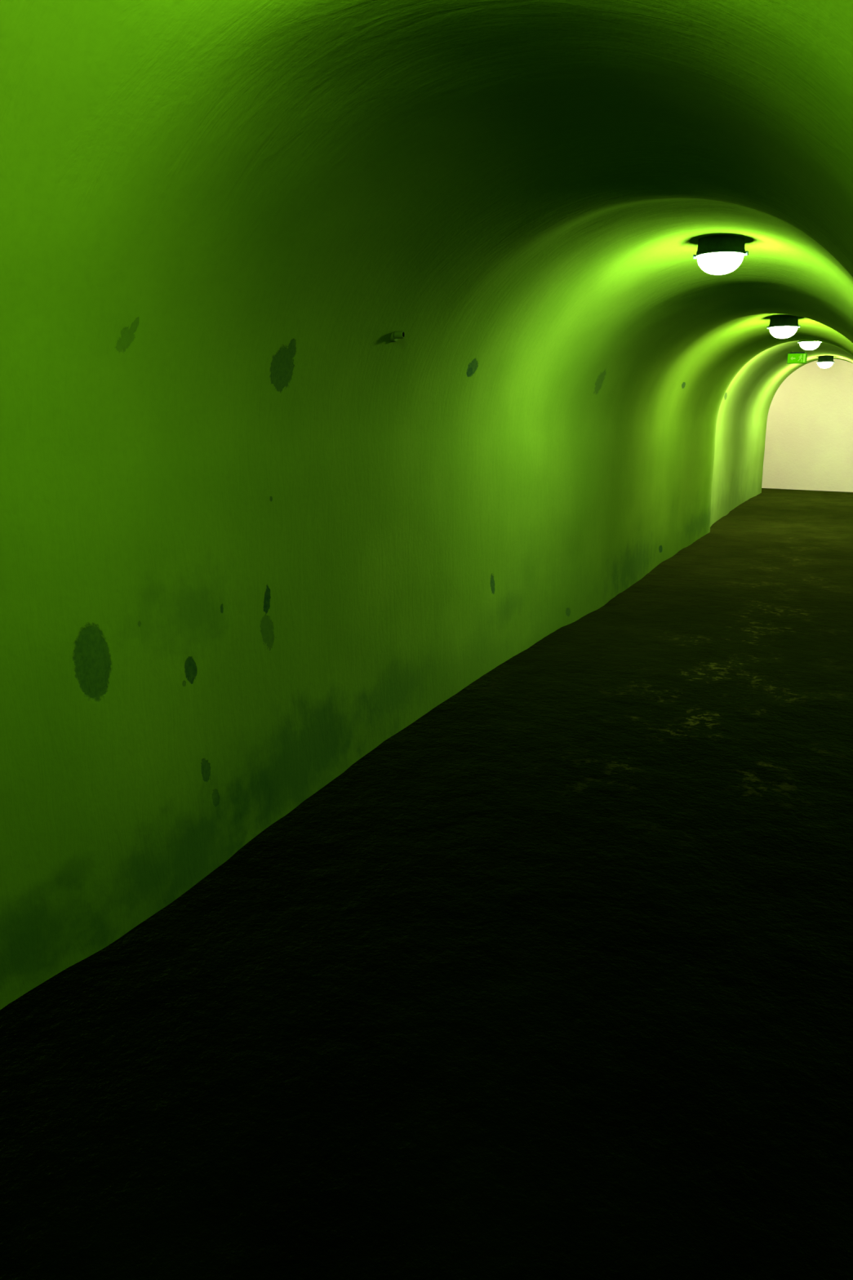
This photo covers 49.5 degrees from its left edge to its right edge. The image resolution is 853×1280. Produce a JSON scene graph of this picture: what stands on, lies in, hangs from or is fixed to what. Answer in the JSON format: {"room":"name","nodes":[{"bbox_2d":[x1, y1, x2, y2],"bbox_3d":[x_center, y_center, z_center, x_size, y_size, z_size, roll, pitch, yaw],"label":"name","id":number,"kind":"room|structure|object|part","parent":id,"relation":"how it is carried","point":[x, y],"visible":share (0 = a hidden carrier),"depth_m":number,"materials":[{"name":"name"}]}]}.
{"room":"pedestrian tunnel","nodes":[
{"label":"pedestrian tunnel","id":0,"kind":"room"},
{"bbox_2d":[0,421,767,1009],"bbox_3d":[0.986,-0.732,6.569,0.160,1.440,26.700,6,15,25],"label":"wall","id":1,"kind":"structure","parent":0,"point":[193,648],"depth_m":3.23,"materials":[{"name":"green paint"}]},
{"bbox_2d":[0,492,852,1279],"bbox_3d":[1.956,0.015,6.291,2.720,0.022,26.720,6,15,25],"label":"floor","id":2,"kind":"structure","parent":0,"point":[553,980],"depth_m":2.46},
{"bbox_2d":[0,0,852,466],"bbox_3d":[1.946,-1.886,5.822,2.432,1.156,26.726,6,15,25],"label":"ceiling","id":3,"kind":"structure","parent":0,"point":[220,220],"depth_m":2.63,"materials":[{"name":"green paint"}]},
{"bbox_2d":[390,330,404,342],"bbox_3d":[-0.139,-1.271,3.856,0.098,0.056,0.056,6,15,25],"label":"pipe stub","id":4,"kind":"object","parent":3,"relation":"attached to","point":[395,335],"visible":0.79,"depth_m":3.84,"materials":[{"name":"paint"}]},
{"bbox_2d":[693,235,748,274],"bbox_3d":[1.613,-2.123,5.073,0.264,0.220,0.264,-9,16,-34],"label":"ceiling lamp","id":5,"kind":"object","parent":3,"relation":"attached to","point":[715,254],"visible":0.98,"depth_m":4.99,"materials":[{"name":"white glass"}]},
{"bbox_3d":[1.613,-2.064,5.088,0.244,0.099,0.244,6,15,25],"label":"lamp shade","id":6,"kind":"part","parent":5,"relation":"part of","materials":[{"name":"white glass"}]},
{"bbox_2d":[766,315,800,337],"bbox_3d":[3.321,-2.922,8.601,0.264,0.222,0.264,-9,16,-34],"label":"ceiling lamp","id":7,"kind":"object","parent":3,"relation":"attached to","point":[780,326],"visible":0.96,"depth_m":8.52,"materials":[{"name":"white glass"}]},
{"bbox_3d":[3.321,-2.863,8.616,0.244,0.099,0.244,6,15,25],"label":"lamp shade","id":8,"kind":"part","parent":7,"relation":"part of","materials":[{"name":"white glass"}]},
{"bbox_2d":[786,349,807,364],"bbox_3d":[5.607,-4.291,13.986,0.276,0.214,0.060,6,15,25],"label":"exit sign","id":9,"kind":"object","parent":3,"relation":"hanging from","point":[793,357],"visible":0.91,"depth_m":13.97,"materials":[{"name":"green plastic"}]},
{"bbox_3d":[5.597,-4.254,13.974,0.260,0.132,0.006,6,15,25],"label":"sign panel","id":10,"kind":"part","parent":9,"relation":"part of","materials":[{"name":"green plastic"}]},
{"bbox_2d":[797,340,822,350],"bbox_3d":[4.922,-3.833,11.870,0.264,0.214,0.264,-9,16,-34],"label":"ceiling lamp","id":11,"kind":"object","parent":3,"relation":"attached to","point":[805,344],"visible":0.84,"depth_m":11.80,"materials":[{"name":"white glass"}]},
{"bbox_2d":[816,355,834,368],"bbox_3d":[6.966,-4.864,16.146,0.264,0.230,0.264,-9,16,-34],"label":"ceiling lamp","id":12,"kind":"object","parent":3,"relation":"attached to","point":[824,362],"visible":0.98,"depth_m":16.06,"materials":[{"name":"white glass"}]},
{"bbox_3d":[6.966,-4.801,16.161,0.244,0.099,0.244,6,15,25],"label":"lamp shade","id":13,"kind":"part","parent":12,"relation":"part of","materials":[{"name":"white glass"}]},
{"bbox_2d":[761,359,852,492],"bbox_3d":[8.023,-4.540,18.794,9.207,3.050,0.001,10,17,36],"label":"wall","id":14,"kind":"structure","parent":0,"point":[809,442],"depth_m":18.94,"materials":[{"name":"beige paint"}]},
{"bbox_2d":[761,488,852,495],"bbox_3d":[7.968,-3.068,19.032,9.000,0.001,2.200,6,15,25],"label":"floor","id":15,"kind":"structure","parent":0,"point":[763,490],"depth_m":18.79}
]}

